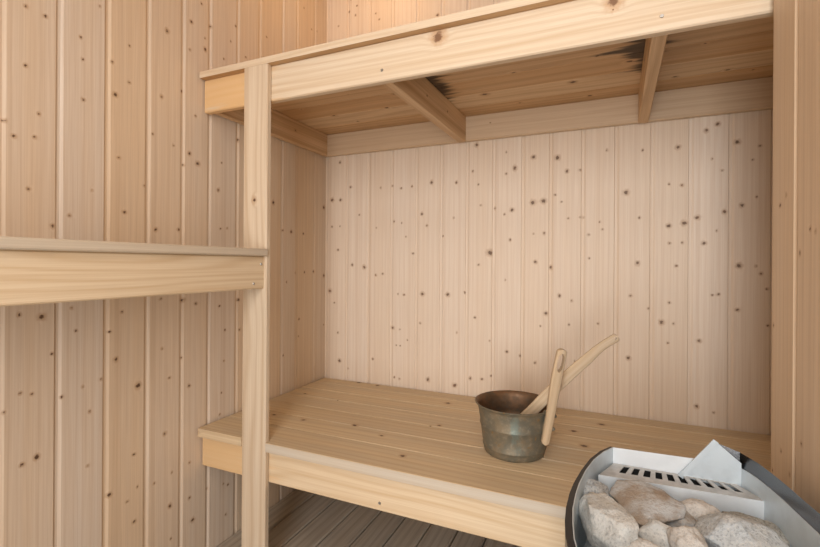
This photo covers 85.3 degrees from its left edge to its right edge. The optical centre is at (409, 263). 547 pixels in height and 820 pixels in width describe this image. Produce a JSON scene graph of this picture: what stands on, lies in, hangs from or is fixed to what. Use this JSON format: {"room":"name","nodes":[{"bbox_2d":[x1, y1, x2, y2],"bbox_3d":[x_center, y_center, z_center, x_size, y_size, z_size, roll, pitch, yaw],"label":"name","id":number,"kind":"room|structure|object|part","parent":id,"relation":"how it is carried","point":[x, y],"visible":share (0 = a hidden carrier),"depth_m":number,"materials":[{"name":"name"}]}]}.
{"room":"sauna","nodes":[
{"label":"sauna","id":0,"kind":"room"},
{"bbox_2d":[0,0,326,546],"bbox_3d":[-0.894,-0.155,0.818,0.030,2.170,2.580,0,0,24],"label":"wall","id":1,"kind":"structure","parent":0,"point":[107,133],"depth_m":1.18,"materials":[{"name":"brown wood"}]},
{"bbox_2d":[0,236,267,306],"bbox_3d":[-0.893,0.011,0.439,0.266,0.111,1.866,0,0,24],"label":"bench","id":2,"kind":"object","parent":1,"relation":"attached to","point":[32,270],"visible":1,"depth_m":0.86,"materials":[{"name":"brown wood"}]},
{"bbox_3d":[-0.893,-0.034,0.439,0.266,0.020,1.866,0,0,24],"label":"seat","id":3,"kind":"part","parent":2,"relation":"part of","materials":[{"name":"brown wood"}]},
{"bbox_2d":[218,489,519,546],"bbox_3d":[-0.012,0.919,0.385,1.942,0.028,2.600,0,0,24],"label":"floor","id":4,"kind":"structure","parent":0,"point":[302,518],"depth_m":1.52,"materials":[{"name":"brown wood"}]},
{"bbox_2d":[242,63,270,546],"bbox_3d":[-0.439,0.171,1.269,0.086,1.464,0.018,0,0,24],"label":"support post","id":5,"kind":"object","parent":4,"relation":"on","point":[257,79],"visible":1,"depth_m":1.26,"materials":[{"name":"brown wood"}]},
{"bbox_2d":[565,439,819,546],"bbox_3d":[0.343,0.594,0.544,0.290,0.627,0.449,0,0,24],"label":"heater","id":6,"kind":"object","parent":4,"relation":"on","point":[723,477],"visible":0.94,"depth_m":0.69,"materials":[{"name":"grey metal"}]},
{"bbox_2d":[584,539,591,546],"bbox_3d":[0.282,0.414,0.645,0.058,0.053,0.063,0,0,24],"label":"stone","id":7,"kind":"object","parent":6,"relation":"in","point":[587,544],"visible":0.06,"depth_m":0.64,"materials":[{"name":"grey stone"}]},
{"bbox_2d":[578,492,638,546],"bbox_3d":[0.273,0.359,0.610,0.068,0.066,0.112,0,0,6],"label":"stone","id":8,"kind":"object","parent":7,"relation":"on","point":[605,522],"visible":0.98,"depth_m":0.58,"materials":[{"name":"stone"}]},
{"bbox_2d":[584,479,608,495],"bbox_3d":[0.282,0.361,0.696,0.052,0.043,0.045,0,0,6],"label":"stone","id":9,"kind":"object","parent":6,"relation":"in","point":[592,485],"visible":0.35,"depth_m":0.68,"materials":[{"name":"grey stone"}]},
{"bbox_3d":[0.438,0.362,0.743,0.181,0.092,0.002,0,0,24],"label":"plate","id":10,"kind":"part","parent":6,"relation":"part of","materials":[{"name":"metal"}]},
{"bbox_3d":[0.416,0.398,0.692,0.227,0.100,0.012,0,0,24],"label":"plate","id":11,"kind":"part","parent":6,"relation":"part of","materials":[{"name":"metal"}]},
{"bbox_2d":[666,511,696,526],"bbox_3d":[0.388,0.372,0.637,0.049,0.046,0.044,0,0,24],"label":"stone","id":12,"kind":"object","parent":6,"relation":"in","point":[688,520],"visible":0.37,"depth_m":0.62,"materials":[{"name":"grey stone"}]},
{"bbox_3d":[0.483,0.321,0.719,0.086,0.076,0.002,0,0,24],"label":"flue plate","id":13,"kind":"part","parent":6,"relation":"part of","materials":[{"name":"metal"}]},
{"bbox_3d":[0.316,0.406,0.517,0.061,0.061,0.059,0,0,24],"label":"stone","id":14,"kind":"object","parent":6,"relation":"in","visible":0},
{"bbox_2d":[627,537,658,546],"bbox_3d":[0.294,0.365,0.551,0.065,0.043,0.054,0,0,24],"label":"stone","id":15,"kind":"object","parent":14,"relation":"on","point":[640,542],"visible":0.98,"depth_m":0.55,"materials":[{"name":"beige stone"}]},
{"bbox_3d":[0.342,0.414,0.635,0.050,0.061,0.072,0,0,24],"label":"stone","id":16,"kind":"object","parent":6,"relation":"in","visible":0},
{"bbox_2d":[609,480,685,527],"bbox_3d":[0.345,0.358,0.661,0.082,0.041,0.094,0,0,-15],"label":"stone","id":17,"kind":"object","parent":16,"relation":"on","point":[644,501],"visible":0.82,"depth_m":0.64,"materials":[{"name":"beige stone"}]},
{"bbox_2d":[638,519,670,546],"bbox_3d":[0.336,0.368,0.603,0.052,0.044,0.046,0,0,24],"label":"stone","id":18,"kind":"object","parent":16,"relation":"on","point":[655,531],"visible":0.73,"depth_m":0.59,"materials":[{"name":"stone"}]},
{"bbox_3d":[0.399,0.413,0.590,0.072,0.064,0.052,0,0,24],"label":"stone","id":19,"kind":"object","parent":6,"relation":"in","visible":0},
{"bbox_2d":[667,526,707,546],"bbox_3d":[0.359,0.360,0.571,0.050,0.046,0.054,0,0,24],"label":"stone","id":20,"kind":"object","parent":19,"relation":"on","point":[681,536],"visible":1,"depth_m":0.56,"materials":[{"name":"beige stone"}]},
{"bbox_2d":[694,512,788,546],"bbox_3d":[0.431,0.362,0.574,0.107,0.066,0.092,0,0,24],"label":"stone","id":21,"kind":"object","parent":19,"relation":"on","point":[718,529],"visible":0.95,"depth_m":0.57,"materials":[{"name":"stone"}]},
{"bbox_3d":[0.462,0.411,0.638,0.064,0.061,0.066,0,0,24],"label":"stone","id":22,"kind":"object","parent":6,"relation":"in","visible":0},
{"bbox_2d":[680,498,719,519],"bbox_3d":[0.419,0.368,0.641,0.043,0.049,0.059,0,0,-39],"label":"stone","id":23,"kind":"object","parent":22,"relation":"on","point":[697,508],"visible":0.38,"depth_m":0.64,"materials":[{"name":"beige stone"}]},
{"bbox_2d":[721,511,789,546],"bbox_3d":[0.476,0.370,0.617,0.081,0.039,0.052,0,0,24],"label":"stone","id":24,"kind":"object","parent":22,"relation":"on","point":[773,526],"visible":0.31,"depth_m":0.61,"materials":[{"name":"grey stone"}]},
{"bbox_2d":[325,0,772,434],"bbox_3d":[0.475,-0.147,1.610,1.905,2.170,0.030,0,0,24],"label":"wall","id":25,"kind":"structure","parent":0,"point":[465,268],"depth_m":1.56,"materials":[{"name":"brown wood"}]},
{"bbox_2d":[198,378,770,546],"bbox_3d":[0.343,0.565,1.278,1.861,0.120,0.668,0,0,24],"label":"bench","id":26,"kind":"object","parent":25,"relation":"attached to","point":[421,455],"visible":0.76,"depth_m":1.22,"materials":[{"name":"brown wood"}]},
{"bbox_3d":[0.221,0.576,1.001,1.861,0.095,0.022,0,0,24],"label":"rail","id":27,"kind":"part","parent":26,"relation":"part of","materials":[{"name":"brown wood"}]},
{"bbox_2d":[475,348,566,462],"bbox_3d":[0.281,0.355,1.192,0.211,0.298,0.227,0,0,4],"label":"bucket","id":28,"kind":"object","parent":26,"relation":"on","point":[509,435],"visible":0.98,"depth_m":1.12,"materials":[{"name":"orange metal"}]},
{"bbox_3d":[0.353,0.330,1.099,0.028,0.248,0.068,0,0,-39],"label":"handle","id":29,"kind":"part","parent":28,"relation":"part of","materials":[{"name":"brown wood"}]},
{"bbox_2d":[520,334,618,413],"bbox_3d":[0.361,0.326,1.154,0.329,0.305,0.066,0,0,24],"label":"ladle","id":30,"kind":"object","parent":28,"relation":"in","point":[578,366],"visible":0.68,"depth_m":1.13,"materials":[{"name":"brown wood"}]},
{"bbox_2d":[200,0,773,156],"bbox_3d":[0.350,-0.515,1.280,1.861,0.118,0.672,0,0,24],"label":"bench","id":31,"kind":"object","parent":25,"relation":"attached to","point":[512,68],"visible":0.89,"depth_m":1.25,"materials":[{"name":"brown wood"}]},
{"bbox_2d":[771,0,819,513],"bbox_3d":[0.316,-0.147,-0.099,0.120,2.170,1.872,0,0,24],"label":"wall","id":32,"kind":"structure","parent":0,"point":[795,367],"depth_m":0.69,"materials":[{"name":"brown wood"}]}
]}

